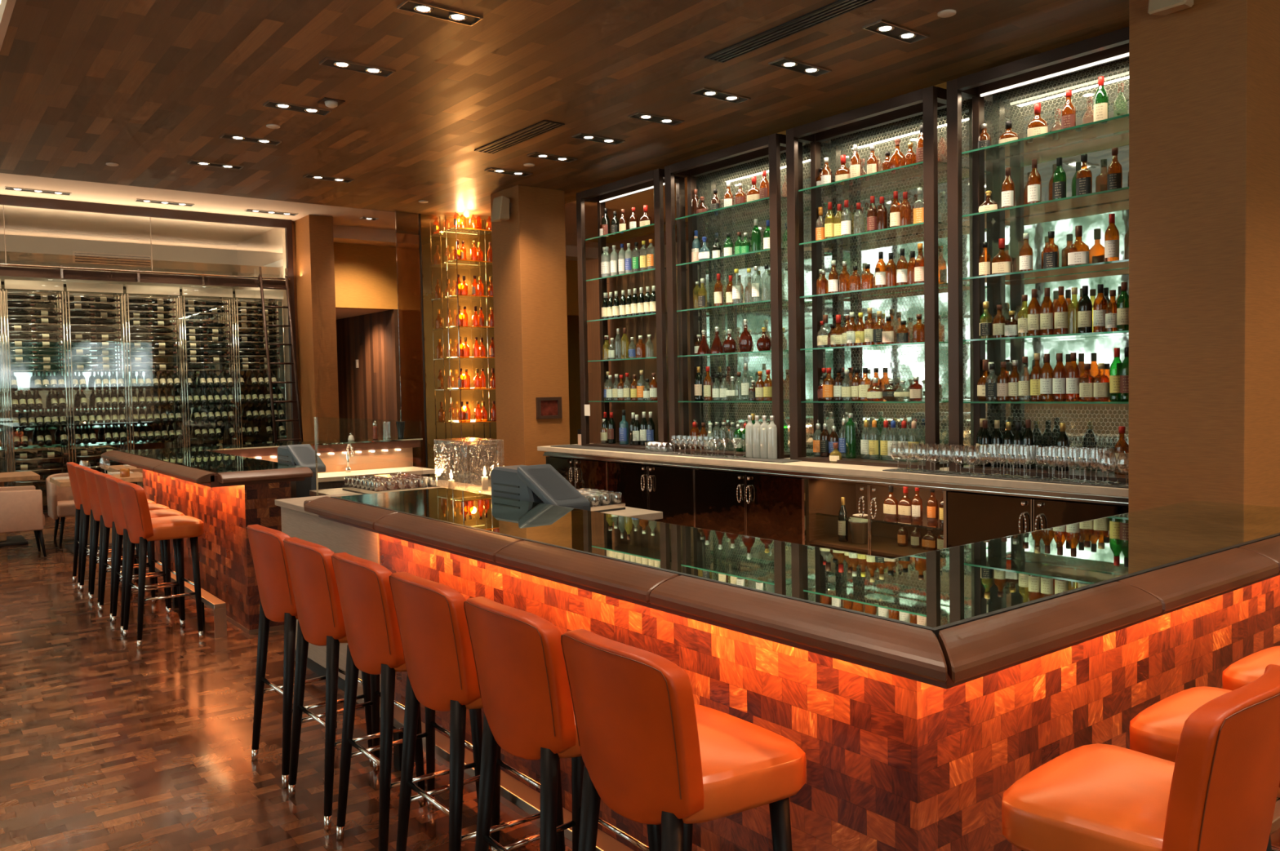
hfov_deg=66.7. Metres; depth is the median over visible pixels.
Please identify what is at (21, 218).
ceiling
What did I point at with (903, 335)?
liquor bottle
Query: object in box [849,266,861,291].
liquor bottle
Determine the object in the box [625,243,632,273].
liquor bottle
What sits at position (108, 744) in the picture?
floor
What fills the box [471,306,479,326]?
liquor bottle
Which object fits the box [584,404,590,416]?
paper tag
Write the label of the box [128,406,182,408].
glass shelf
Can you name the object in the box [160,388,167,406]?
wine bottle
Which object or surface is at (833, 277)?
liquor bottle
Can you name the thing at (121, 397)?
wine bottle
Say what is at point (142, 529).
bar stool
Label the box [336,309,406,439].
curtain
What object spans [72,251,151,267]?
air vent
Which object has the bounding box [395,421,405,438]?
cup
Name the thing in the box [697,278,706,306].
liquor bottle
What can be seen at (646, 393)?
liquor bottle
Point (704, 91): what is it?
recessed light
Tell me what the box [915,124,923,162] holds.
liquor bottle
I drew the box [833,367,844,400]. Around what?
liquor bottle
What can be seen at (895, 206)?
liquor bottle
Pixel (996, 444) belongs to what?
bowl
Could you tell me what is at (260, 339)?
wine bottle
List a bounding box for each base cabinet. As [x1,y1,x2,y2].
[546,456,609,501]
[606,461,696,527]
[693,469,804,544]
[802,478,946,559]
[944,490,1128,548]
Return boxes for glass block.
[433,437,504,493]
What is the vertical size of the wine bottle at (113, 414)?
0.265 m
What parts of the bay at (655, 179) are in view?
post, post, glass shelf, frame, glass shelf, glass shelf, panel, glass shelf, post, post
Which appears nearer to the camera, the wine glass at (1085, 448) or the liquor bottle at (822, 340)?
the wine glass at (1085, 448)
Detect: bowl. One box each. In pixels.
[890,443,905,461]
[899,442,914,460]
[902,444,917,462]
[911,443,925,461]
[914,444,929,462]
[922,443,937,461]
[926,444,942,463]
[935,444,951,462]
[939,445,955,464]
[948,444,964,462]
[952,445,968,464]
[961,445,977,463]
[965,446,982,465]
[974,445,991,464]
[977,444,990,463]
[985,444,998,462]
[986,444,999,463]
[991,444,1003,462]
[993,444,1006,462]
[996,445,1010,464]
[1000,444,1013,462]
[1004,445,1017,463]
[1006,445,1020,465]
[1010,444,1023,462]
[1013,445,1026,464]
[1017,446,1031,465]
[1019,444,1033,463]
[1023,445,1036,464]
[1029,444,1043,464]
[1035,447,1048,466]
[1041,446,1055,465]
[1045,447,1059,466]
[1047,445,1061,465]
[1052,447,1066,466]
[1054,448,1069,467]
[1057,446,1071,466]
[1062,447,1076,466]
[1066,448,1080,468]
[1067,446,1082,466]
[1072,447,1087,467]
[1077,448,1091,469]
[1078,447,1092,466]
[1083,448,1097,468]
[1088,449,1103,470]
[1089,447,1103,467]
[1095,448,1110,468]
[1097,452,1116,474]
[1101,448,1115,468]
[1107,451,1127,472]
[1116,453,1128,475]
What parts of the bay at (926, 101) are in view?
post, post, frame, glass shelf, panel, glass shelf, glass shelf, glass shelf, glass shelf, post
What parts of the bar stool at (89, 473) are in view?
backrest, leg, leg, leg, seat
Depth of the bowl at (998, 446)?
6.21 m
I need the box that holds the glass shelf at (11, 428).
[10,427,67,431]
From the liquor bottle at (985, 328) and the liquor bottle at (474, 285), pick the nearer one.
the liquor bottle at (985, 328)
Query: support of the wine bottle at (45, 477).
on the wine rack at (9, 284)
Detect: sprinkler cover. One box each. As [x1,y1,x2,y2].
[105,162,118,166]
[266,124,279,128]
[418,200,427,203]
[523,163,534,167]
[937,8,956,17]
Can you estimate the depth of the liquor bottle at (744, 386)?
8.78 m
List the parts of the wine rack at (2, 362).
post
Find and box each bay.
[576,168,688,452]
[664,133,812,458]
[786,85,968,470]
[946,26,1128,483]
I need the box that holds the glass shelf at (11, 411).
[9,409,66,412]
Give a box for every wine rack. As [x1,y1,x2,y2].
[0,279,9,486]
[0,279,70,486]
[62,282,128,467]
[120,284,185,484]
[176,287,237,447]
[229,289,288,444]
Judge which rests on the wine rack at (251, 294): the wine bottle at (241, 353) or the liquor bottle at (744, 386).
the wine bottle at (241, 353)
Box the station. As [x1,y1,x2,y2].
[309,480,662,521]
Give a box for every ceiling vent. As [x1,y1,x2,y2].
[474,120,564,154]
[704,0,877,62]
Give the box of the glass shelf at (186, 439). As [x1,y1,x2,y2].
[185,438,236,441]
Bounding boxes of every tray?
[342,485,421,494]
[592,504,625,512]
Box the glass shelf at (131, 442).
[129,440,183,444]
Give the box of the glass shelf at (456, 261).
[447,259,492,266]
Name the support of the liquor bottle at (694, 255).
on the bay at (771, 146)
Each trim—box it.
[0,0,16,50]
[333,225,626,261]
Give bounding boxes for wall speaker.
[490,195,511,222]
[1147,0,1193,15]
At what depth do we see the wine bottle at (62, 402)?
13.22 m
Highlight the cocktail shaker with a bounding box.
[395,409,405,438]
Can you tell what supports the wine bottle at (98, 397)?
on the wine rack at (71, 286)
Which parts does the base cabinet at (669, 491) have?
door, handle, handle, door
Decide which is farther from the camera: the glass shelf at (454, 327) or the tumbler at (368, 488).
the glass shelf at (454, 327)
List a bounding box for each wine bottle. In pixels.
[7,293,34,299]
[7,302,34,307]
[8,310,35,315]
[8,317,35,323]
[8,325,35,331]
[8,333,35,338]
[9,341,35,346]
[9,349,36,355]
[10,356,36,362]
[10,364,37,370]
[10,371,17,391]
[12,391,18,410]
[13,409,19,429]
[13,428,20,448]
[14,453,41,459]
[15,464,41,471]
[18,390,26,410]
[19,409,27,428]
[20,428,28,447]
[26,390,34,409]
[27,408,35,428]
[34,371,41,391]
[35,294,61,300]
[35,310,62,315]
[35,318,62,324]
[35,390,42,409]
[35,408,43,428]
[36,325,62,331]
[36,333,62,339]
[36,427,44,446]
[37,342,63,346]
[37,349,63,355]
[38,357,64,362]
[38,364,64,370]
[42,371,49,391]
[42,452,68,457]
[42,462,66,469]
[43,474,53,479]
[44,408,51,427]
[44,427,52,446]
[49,371,57,390]
[50,390,58,409]
[51,408,59,427]
[57,371,65,390]
[58,390,66,408]
[59,408,66,427]
[60,426,67,445]
[69,296,93,301]
[69,303,94,309]
[70,311,94,316]
[70,319,94,324]
[70,326,95,332]
[71,334,95,339]
[71,342,96,347]
[71,349,96,355]
[71,357,97,362]
[72,364,97,370]
[72,371,79,390]
[74,407,79,426]
[75,426,80,444]
[75,450,100,456]
[76,461,101,466]
[79,371,86,390]
[80,389,87,408]
[80,408,88,426]
[81,426,88,444]
[88,407,95,426]
[88,425,96,444]
[94,297,119,302]
[94,371,102,390]
[95,304,119,310]
[95,311,119,317]
[95,320,120,324]
[95,389,102,408]
[96,327,120,332]
[96,334,121,340]
[96,407,103,426]
[97,342,121,347]
[97,350,121,355]
[97,357,122,362]
[97,364,122,370]
[101,448,119,453]
[102,371,109,389]
[102,389,110,408]
[102,460,121,466]
[103,407,111,426]
[104,425,111,443]
[109,371,117,389]
[110,389,118,408]
[111,406,118,425]
[111,424,119,443]
[116,371,124,389]
[117,389,125,407]
[118,406,126,425]
[119,424,126,443]
[128,297,151,303]
[128,305,151,311]
[128,312,151,318]
[129,320,151,325]
[129,328,152,333]
[129,335,153,340]
[129,371,137,389]
[130,342,152,347]
[130,350,153,355]
[130,357,153,362]
[130,389,137,407]
[131,364,154,369]
[131,407,138,424]
[132,424,139,442]
[137,371,144,389]
[137,388,145,407]
[138,406,146,424]
[139,423,146,441]
[144,371,151,389]
[145,388,152,407]
[146,405,153,424]
[146,422,154,441]
[151,298,175,304]
[151,371,159,389]
[152,306,175,311]
[152,313,175,319]
[152,320,176,326]
[152,388,159,406]
[153,328,176,333]
[153,335,177,340]
[153,350,177,355]
[153,405,160,423]
[154,342,177,347]
[154,364,177,369]
[154,422,161,441]
[159,370,166,388]
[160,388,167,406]
[160,405,168,423]
[160,422,168,440]
[166,370,173,388]
[166,388,174,406]
[167,404,175,423]
[168,422,175,440]
[173,370,181,388]
[173,387,181,406]
[174,404,182,423]
[175,422,182,439]
[182,300,205,305]
[183,321,206,326]
[184,336,207,341]
[185,307,206,312]
[185,357,208,362]
[185,370,192,388]
[186,328,206,333]
[186,342,207,348]
[186,350,208,355]
[186,364,208,369]
[186,387,193,405]
[188,444,211,447]
[192,387,199,405]
[193,404,200,422]
[194,421,201,439]
[199,370,206,388]
[200,387,207,405]
[200,404,208,422]
[200,421,208,439]
[205,301,227,306]
[205,370,213,387]
[206,307,228,313]
[206,322,228,327]
[206,387,213,405]
[207,328,229,334]
[207,336,229,341]
[207,404,214,422]
[208,343,230,348]
[208,351,230,355]
[208,357,231,362]
[208,421,215,439]
[211,444,231,446]
[213,370,220,387]
[213,387,221,404]
[213,404,221,422]
[214,420,222,438]
[219,370,226,387]
[220,387,227,404]
[221,404,228,421]
[226,370,233,387]
[226,386,234,404]
[227,404,235,421]
[227,420,235,437]
[235,302,257,306]
[235,309,257,314]
[236,323,257,328]
[236,329,257,334]
[236,337,257,342]
[237,343,258,348]
[237,351,258,355]
[237,357,258,362]
[237,364,259,369]
[237,370,244,387]
[238,315,257,320]
[238,386,245,404]
[239,419,246,437]
[240,442,262,444]
[244,386,252,404]
[244,403,253,420]
[245,419,253,436]
[250,370,257,387]
[251,386,258,404]
[251,403,259,420]
[252,419,259,436]
[257,302,278,307]
[257,309,278,314]
[257,316,279,321]
[257,323,279,328]
[257,370,264,386]
[257,386,265,404]
[257,403,266,420]
[258,330,279,335]
[258,337,279,342]
[258,343,279,348]
[258,351,279,355]
[259,357,279,362]
[259,364,280,369]
[262,441,279,444]
[263,370,269,386]
[264,386,270,404]
[264,402,271,420]
[265,418,272,435]
[271,370,277,386]
[271,386,277,404]
[274,406,279,419]
[276,386,284,403]
[277,402,284,419]
[278,418,285,435]
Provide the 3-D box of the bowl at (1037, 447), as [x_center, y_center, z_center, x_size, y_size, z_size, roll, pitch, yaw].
[2.488,0.194,6.008,0.078,0.120,0.080,-1,2,13]
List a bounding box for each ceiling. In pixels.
[0,0,1128,220]
[0,173,688,251]
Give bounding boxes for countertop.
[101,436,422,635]
[317,466,436,489]
[537,443,1128,506]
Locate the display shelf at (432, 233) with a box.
[417,213,497,480]
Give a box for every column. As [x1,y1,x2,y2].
[294,214,339,441]
[490,185,569,466]
[1128,0,1279,512]
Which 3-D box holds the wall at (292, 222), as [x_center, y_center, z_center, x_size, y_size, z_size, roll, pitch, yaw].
[-5.176,-1.032,15.114,0.420,4.220,0.100,-3,3,-38]
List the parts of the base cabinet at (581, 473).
door, handle, handle, door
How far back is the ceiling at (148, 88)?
6.98 m
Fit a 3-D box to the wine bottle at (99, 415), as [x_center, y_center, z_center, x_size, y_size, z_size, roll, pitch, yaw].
[-7.532,-0.128,13.537,0.075,0.265,0.222,-3,3,-38]
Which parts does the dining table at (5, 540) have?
plate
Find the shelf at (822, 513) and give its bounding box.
[816,507,943,530]
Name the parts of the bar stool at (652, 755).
leg, backrest, leg, leg, seat, leg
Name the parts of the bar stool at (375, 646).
leg, backrest, leg, seat, leg, leg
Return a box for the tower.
[444,212,493,487]
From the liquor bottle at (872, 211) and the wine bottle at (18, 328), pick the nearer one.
the liquor bottle at (872, 211)
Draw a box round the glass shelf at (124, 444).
[72,443,127,446]
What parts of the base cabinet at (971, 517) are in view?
door, handle, handle, knob, door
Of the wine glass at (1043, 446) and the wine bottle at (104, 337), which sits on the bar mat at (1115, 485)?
the wine glass at (1043, 446)
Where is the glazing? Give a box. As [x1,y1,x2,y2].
[0,194,298,517]
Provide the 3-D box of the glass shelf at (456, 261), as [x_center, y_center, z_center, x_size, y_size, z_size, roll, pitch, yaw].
[-2.153,-2.085,12.428,0.580,0.012,0.300,-3,3,-38]
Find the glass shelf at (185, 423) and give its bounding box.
[184,422,235,424]
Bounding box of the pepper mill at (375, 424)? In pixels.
[372,420,377,439]
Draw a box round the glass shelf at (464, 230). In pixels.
[444,226,491,235]
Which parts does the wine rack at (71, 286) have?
post, post, post, post, rod, rod, rod, rod, rod, rod, rod, rod, rod, rod, rod, rod, rod, post, post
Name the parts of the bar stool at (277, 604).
leg, backrest, leg, leg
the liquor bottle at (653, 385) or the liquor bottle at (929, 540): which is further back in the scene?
the liquor bottle at (653, 385)
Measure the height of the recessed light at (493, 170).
0.012 m
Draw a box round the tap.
[345,443,353,472]
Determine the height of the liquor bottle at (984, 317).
0.265 m
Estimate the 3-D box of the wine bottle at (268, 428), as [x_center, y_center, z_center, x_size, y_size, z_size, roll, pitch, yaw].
[-5.712,0.028,14.944,0.075,0.265,0.222,-3,3,-38]
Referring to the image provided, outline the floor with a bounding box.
[0,516,1279,850]
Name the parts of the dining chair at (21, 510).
backrest, leg, leg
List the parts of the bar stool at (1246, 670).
seat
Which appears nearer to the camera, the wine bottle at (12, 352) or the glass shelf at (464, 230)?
the glass shelf at (464, 230)
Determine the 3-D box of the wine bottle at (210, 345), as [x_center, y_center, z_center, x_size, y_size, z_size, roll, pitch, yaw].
[-6.264,-1.185,14.466,0.301,0.071,0.075,-3,3,-38]
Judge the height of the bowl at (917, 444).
0.125 m
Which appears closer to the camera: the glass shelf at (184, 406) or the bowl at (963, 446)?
the bowl at (963, 446)
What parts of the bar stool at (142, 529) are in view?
leg, backrest, leg, seat, leg, leg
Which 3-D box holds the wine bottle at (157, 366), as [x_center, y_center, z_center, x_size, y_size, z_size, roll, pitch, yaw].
[-6.841,-0.843,14.039,0.301,0.075,0.075,-3,3,-38]
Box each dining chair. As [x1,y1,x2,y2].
[0,485,46,557]
[45,471,102,545]
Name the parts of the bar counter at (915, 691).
metal skirting, glass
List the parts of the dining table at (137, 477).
plate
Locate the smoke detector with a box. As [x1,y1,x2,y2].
[317,97,345,108]
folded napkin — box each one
[52,476,69,479]
[107,471,133,475]
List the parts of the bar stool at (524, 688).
leg, backrest, leg, seat, leg, leg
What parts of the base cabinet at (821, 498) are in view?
door, handle, floor panel, handle, door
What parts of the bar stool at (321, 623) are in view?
leg, backrest, leg, seat, leg, leg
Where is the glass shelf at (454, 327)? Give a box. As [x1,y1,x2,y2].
[450,326,493,328]
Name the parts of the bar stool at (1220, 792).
seat, backrest, leg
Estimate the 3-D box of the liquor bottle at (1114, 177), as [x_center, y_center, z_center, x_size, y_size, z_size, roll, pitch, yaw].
[2.975,-1.588,6.089,0.085,0.300,0.086,1,3,41]
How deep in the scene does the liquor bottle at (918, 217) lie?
7.21 m
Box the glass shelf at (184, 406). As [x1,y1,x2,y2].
[183,405,235,407]
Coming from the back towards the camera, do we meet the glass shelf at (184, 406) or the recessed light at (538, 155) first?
the glass shelf at (184, 406)
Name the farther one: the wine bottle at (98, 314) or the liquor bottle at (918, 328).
the wine bottle at (98, 314)
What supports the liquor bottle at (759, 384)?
on the bay at (771, 146)
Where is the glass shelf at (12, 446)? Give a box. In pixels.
[11,445,68,449]
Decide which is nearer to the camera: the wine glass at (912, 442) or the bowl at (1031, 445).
the bowl at (1031, 445)
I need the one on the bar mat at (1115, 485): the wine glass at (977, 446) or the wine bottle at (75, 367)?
the wine glass at (977, 446)
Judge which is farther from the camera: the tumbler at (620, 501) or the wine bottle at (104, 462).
the wine bottle at (104, 462)
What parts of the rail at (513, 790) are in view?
post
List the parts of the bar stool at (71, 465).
backrest, leg, leg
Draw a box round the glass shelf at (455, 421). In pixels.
[452,420,493,423]
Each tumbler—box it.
[348,476,358,486]
[352,477,363,488]
[356,478,367,489]
[360,479,371,490]
[363,476,372,489]
[367,477,377,490]
[369,480,380,491]
[372,478,381,491]
[376,479,386,492]
[380,480,391,491]
[382,477,391,490]
[385,480,395,491]
[386,478,396,491]
[388,475,397,488]
[391,479,401,490]
[392,476,402,489]
[395,480,406,490]
[397,477,407,489]
[398,475,408,488]
[402,478,412,489]
[403,475,413,488]
[406,479,417,488]
[408,476,417,488]
[412,477,422,488]
[413,475,422,488]
[417,475,427,488]
[417,478,426,488]
[422,476,432,488]
[427,477,437,487]
[579,488,591,502]
[583,491,595,506]
[586,488,598,503]
[587,494,599,506]
[591,492,603,506]
[595,490,606,505]
[599,493,610,506]
[602,491,613,506]
[609,492,622,505]
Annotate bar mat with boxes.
[550,444,802,462]
[882,467,1128,488]
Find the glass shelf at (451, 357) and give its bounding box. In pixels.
[450,357,493,359]
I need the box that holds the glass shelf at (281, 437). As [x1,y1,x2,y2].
[237,435,286,439]
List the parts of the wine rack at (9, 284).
post, post, post, post, rod, rod, rod, rod, rod, rod, rod, rod, rod, rod, rod, rod, rod, rod, post, post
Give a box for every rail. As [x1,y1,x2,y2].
[0,263,290,288]
[122,544,226,639]
[355,686,634,850]
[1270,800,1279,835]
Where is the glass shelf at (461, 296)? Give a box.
[447,294,493,299]
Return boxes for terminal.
[277,444,325,497]
[490,464,591,511]
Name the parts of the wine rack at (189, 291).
post, post, post, post, rod, rod, rod, rod, rod, rod, rod, rod, rod, rod, rod, post, post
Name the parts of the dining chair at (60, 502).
leg, leg, seat, backrest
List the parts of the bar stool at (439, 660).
leg, backrest, leg, seat, leg, leg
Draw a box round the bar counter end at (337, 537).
[275,493,381,692]
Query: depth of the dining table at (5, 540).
10.58 m
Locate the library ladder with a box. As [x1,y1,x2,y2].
[258,266,303,443]
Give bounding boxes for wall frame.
[535,396,562,419]
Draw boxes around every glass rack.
[342,480,439,494]
[590,498,625,512]
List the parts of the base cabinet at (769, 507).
door, handle, handle, door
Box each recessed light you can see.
[4,186,71,195]
[134,199,194,206]
[186,160,244,170]
[219,133,281,146]
[244,208,297,216]
[262,100,331,115]
[302,173,354,182]
[319,57,395,77]
[359,217,378,220]
[396,0,483,26]
[484,167,533,177]
[527,151,577,162]
[571,133,625,145]
[627,111,684,125]
[690,87,751,103]
[768,57,831,76]
[862,19,929,44]
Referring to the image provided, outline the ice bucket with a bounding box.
[848,513,872,544]
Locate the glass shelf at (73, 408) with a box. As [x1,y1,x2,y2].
[71,408,125,410]
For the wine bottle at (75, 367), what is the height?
0.075 m
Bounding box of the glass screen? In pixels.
[314,417,318,496]
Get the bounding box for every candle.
[448,470,454,488]
[481,466,488,489]
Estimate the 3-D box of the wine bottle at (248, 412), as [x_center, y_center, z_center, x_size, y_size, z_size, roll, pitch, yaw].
[-5.947,-0.208,14.757,0.075,0.265,0.222,-3,3,-38]
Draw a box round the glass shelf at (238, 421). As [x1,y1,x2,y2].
[236,420,271,422]
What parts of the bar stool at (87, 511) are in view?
backrest, leg, leg, leg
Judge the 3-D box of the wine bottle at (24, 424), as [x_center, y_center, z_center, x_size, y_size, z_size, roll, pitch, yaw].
[-8.244,-0.092,12.990,0.075,0.265,0.222,-3,3,-38]
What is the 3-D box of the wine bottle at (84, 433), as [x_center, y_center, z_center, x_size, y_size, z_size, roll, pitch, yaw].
[-7.676,0.128,13.433,0.075,0.265,0.222,-3,3,-38]
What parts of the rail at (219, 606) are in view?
post, post, rail, post, post, post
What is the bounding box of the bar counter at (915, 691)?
[303,488,1279,850]
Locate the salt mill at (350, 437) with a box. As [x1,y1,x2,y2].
[347,432,354,441]
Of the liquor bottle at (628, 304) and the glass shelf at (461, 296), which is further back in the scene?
the glass shelf at (461, 296)
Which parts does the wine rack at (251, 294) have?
post, post, post, rod, rod, rod, rod, rod, rod, rod, rod, rod, rod, rod, post, post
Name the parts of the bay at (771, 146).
post, post, frame, glass shelf, glass shelf, glass shelf, panel, glass shelf, glass shelf, post, post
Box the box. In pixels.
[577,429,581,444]
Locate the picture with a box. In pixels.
[541,400,557,416]
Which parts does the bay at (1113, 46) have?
post, post, frame, panel, glass shelf, glass shelf, glass shelf, glass shelf, glass shelf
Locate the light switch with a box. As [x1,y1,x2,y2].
[355,360,358,368]
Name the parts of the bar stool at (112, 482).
backrest, leg, leg, seat, leg, leg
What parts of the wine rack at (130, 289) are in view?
post, post, post, post, rod, rod, rod, rod, rod, rod, rod, rod, rod, rod, rod, post, post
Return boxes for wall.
[0,228,238,291]
[0,242,578,512]
[236,227,292,442]
[291,221,300,441]
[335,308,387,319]
[402,311,425,467]
[567,316,581,444]
[586,57,1128,471]
[776,82,946,135]
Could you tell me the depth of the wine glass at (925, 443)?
6.77 m
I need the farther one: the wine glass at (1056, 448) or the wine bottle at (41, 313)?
the wine bottle at (41, 313)
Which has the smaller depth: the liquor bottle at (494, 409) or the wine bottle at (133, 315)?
the liquor bottle at (494, 409)
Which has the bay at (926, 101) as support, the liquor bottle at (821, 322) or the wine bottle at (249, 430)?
the liquor bottle at (821, 322)
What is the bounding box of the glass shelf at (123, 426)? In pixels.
[71,425,126,428]
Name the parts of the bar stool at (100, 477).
backrest, leg, leg, leg, seat, leg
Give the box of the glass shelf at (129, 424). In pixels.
[128,423,182,426]
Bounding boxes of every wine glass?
[890,443,905,470]
[899,442,914,469]
[902,444,917,471]
[911,443,925,470]
[914,444,929,471]
[922,443,937,471]
[926,444,942,472]
[935,444,951,471]
[939,445,955,474]
[948,444,964,472]
[952,445,968,475]
[961,445,977,474]
[965,446,982,475]
[974,445,991,475]
[977,444,990,476]
[985,444,998,475]
[986,444,999,477]
[991,444,1003,475]
[993,444,1006,476]
[996,445,1010,478]
[1000,444,1013,475]
[1004,445,1017,477]
[1006,445,1020,478]
[1010,444,1023,476]
[1013,445,1026,477]
[1017,446,1031,479]
[1019,444,1033,476]
[1023,445,1036,478]
[1029,444,1043,477]
[1035,447,1048,480]
[1041,446,1055,479]
[1045,447,1059,481]
[1047,445,1061,479]
[1052,447,1066,480]
[1054,448,1069,482]
[1057,446,1071,479]
[1062,447,1076,481]
[1066,448,1080,483]
[1067,446,1082,480]
[1072,447,1087,481]
[1077,448,1091,484]
[1078,447,1092,480]
[1083,448,1097,482]
[1088,449,1103,484]
[1089,447,1103,481]
[1095,448,1110,483]
[1097,452,1116,485]
[1101,448,1115,482]
[1107,451,1127,484]
[1116,453,1128,486]
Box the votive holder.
[120,468,129,477]
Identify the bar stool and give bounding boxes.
[66,462,123,589]
[75,465,138,599]
[83,468,155,609]
[93,472,169,621]
[105,476,184,634]
[117,481,204,648]
[246,524,373,788]
[283,537,425,831]
[331,552,488,850]
[389,572,564,850]
[463,596,661,850]
[560,629,805,850]
[1001,664,1279,850]
[1129,686,1279,798]
[1222,645,1279,850]
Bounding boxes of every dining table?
[0,471,39,546]
[49,471,142,554]
[105,465,142,488]
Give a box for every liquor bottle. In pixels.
[453,213,459,227]
[453,239,461,259]
[455,275,462,295]
[455,306,463,326]
[456,337,463,357]
[457,368,464,389]
[457,401,466,422]
[459,214,466,227]
[460,240,466,260]
[461,275,467,295]
[462,306,468,326]
[463,337,469,357]
[463,368,470,389]
[464,401,471,422]
[469,214,476,229]
[470,240,477,262]
[471,275,478,295]
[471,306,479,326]
[473,337,479,357]
[473,368,480,388]
[474,401,481,422]
[475,216,481,229]
[477,242,483,261]
[477,276,484,296]
[478,306,484,326]
[479,337,485,357]
[480,368,485,388]
[481,400,487,421]
[485,216,491,230]
[487,242,492,262]
[487,276,493,296]
[488,306,493,327]
[488,337,494,357]
[489,368,495,388]
[491,400,496,421]
[599,216,603,235]
[600,247,605,277]
[600,418,607,443]
[601,293,607,319]
[601,412,608,443]
[602,208,609,235]
[603,335,611,359]
[604,247,610,276]
[604,371,610,389]
[604,373,612,400]
[604,375,608,397]
[606,292,613,318]
[606,375,613,397]
[607,412,615,444]
[608,337,614,358]
[610,245,617,275]
[611,211,619,233]
[612,291,619,317]
[612,373,617,397]
[616,328,622,352]
[617,244,625,274]
[617,374,626,400]
[618,409,628,444]
[619,208,627,231]
[619,290,626,317]
[621,328,629,349]
[622,373,631,397]
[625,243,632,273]
[625,289,631,316]
[628,337,635,356]
[629,207,638,229]
[629,413,635,444]
[630,374,639,400]
[631,288,638,315]
[632,242,638,269]
[632,414,639,445]
[635,335,645,358]
[636,370,646,397]
[637,287,644,315]
[640,205,651,226]
[640,240,648,267]
[640,412,647,445]
[643,286,650,314]
[643,378,649,400]
[644,334,653,351]
[646,239,653,266]
[646,412,655,445]
[649,285,655,313]
[649,373,657,400]
[689,419,697,448]
[691,189,700,214]
[691,230,700,252]
[691,235,698,262]
[694,334,701,355]
[694,366,703,400]
[694,418,700,448]
[696,196,708,213]
[697,236,711,261]
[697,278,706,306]
[697,329,710,355]
[698,422,707,448]
[703,366,712,400]
[703,422,717,449]
[710,326,724,354]
[711,189,719,210]
[711,373,721,397]
[712,238,721,258]
[712,422,721,450]
[714,273,723,306]
[720,373,728,400]
[722,328,736,353]
[724,182,733,207]
[724,232,733,256]
[725,275,735,305]
[725,376,737,395]
[732,269,740,304]
[733,421,742,451]
[734,183,746,204]
[734,231,742,254]
[738,319,752,352]
[741,232,751,253]
[741,364,751,399]
[741,420,746,452]
[744,268,754,302]
[745,415,753,457]
[746,176,759,202]
[748,380,755,400]
[751,218,760,251]
[751,266,759,297]
[751,413,755,424]
[752,415,760,458]
[755,371,764,400]
[756,327,771,351]
[759,170,768,199]
[760,415,768,458]
[763,220,769,249]
[763,369,772,400]
[764,264,768,269]
[767,416,777,459]
[813,419,822,452]
[815,207,826,240]
[816,168,823,186]
[816,269,824,294]
[817,210,822,221]
[817,315,831,345]
[817,320,824,346]
[817,324,827,347]
[817,373,826,400]
[819,419,830,457]
[821,157,831,185]
[821,368,826,373]
[822,270,828,293]
[822,368,834,400]
[824,202,835,237]
[826,324,835,347]
[828,260,839,293]
[828,422,839,456]
[829,443,839,461]
[830,315,842,346]
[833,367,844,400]
[834,204,844,236]
[835,155,850,182]
[838,413,846,453]
[838,497,848,542]
[839,261,849,292]
[840,200,852,235]
[841,369,851,397]
[842,315,849,346]
[845,413,855,458]
[846,312,856,346]
[849,144,861,177]
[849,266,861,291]
[851,368,860,400]
[853,203,862,215]
[855,312,864,346]
[858,368,871,400]
[860,415,871,459]
[862,264,874,289]
[864,307,875,345]
[866,145,878,174]
[866,195,877,231]
[866,377,884,400]
[868,415,879,454]
[873,311,885,345]
[875,251,885,288]
[876,196,888,230]
[880,415,892,459]
[882,151,890,170]
[882,316,894,344]
[882,379,899,400]
[883,485,898,518]
[885,253,897,287]
[887,416,898,461]
[888,138,905,168]
[889,191,900,227]
[893,380,910,397]
[896,248,907,285]
[896,320,910,343]
[897,416,910,461]
[897,486,911,519]
[897,525,907,546]
[899,191,911,226]
[904,142,916,165]
[906,250,915,284]
[907,416,919,457]
[909,377,922,400]
[911,487,922,520]
[911,527,921,548]
[913,187,924,223]
[913,314,924,342]
[914,243,924,283]
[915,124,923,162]
[921,528,937,551]
[927,488,937,522]
[937,530,943,550]
[939,489,943,524]
[976,418,984,466]
[977,123,991,148]
[977,360,994,400]
[978,191,998,212]
[978,242,991,276]
[978,420,991,466]
[979,302,991,338]
[979,302,992,336]
[985,301,992,337]
[985,364,997,397]
[987,362,995,377]
[990,420,1003,466]
[991,238,1011,275]
[992,304,1005,337]
[996,361,1008,400]
[998,120,1018,143]
[1001,167,1014,208]
[1001,422,1013,467]
[1004,311,1019,337]
[1008,360,1021,400]
[1011,422,1022,468]
[1017,294,1027,337]
[1018,356,1030,395]
[1019,233,1032,271]
[1022,419,1035,469]
[1026,102,1048,137]
[1027,159,1041,204]
[1027,288,1040,336]
[1030,353,1041,400]
[1040,288,1053,335]
[1040,354,1053,400]
[1043,231,1058,268]
[1052,157,1066,199]
[1052,353,1066,400]
[1053,286,1068,334]
[1055,422,1070,471]
[1061,89,1075,129]
[1066,352,1079,400]
[1067,225,1089,266]
[1067,287,1079,307]
[1075,154,1092,195]
[1077,285,1092,333]
[1079,364,1094,400]
[1093,75,1108,121]
[1093,284,1107,332]
[1093,363,1109,400]
[1104,213,1119,262]
[1105,289,1116,332]
[1106,147,1122,190]
[1109,347,1122,400]
[1114,426,1128,475]
[1116,281,1128,331]
[1120,347,1128,400]

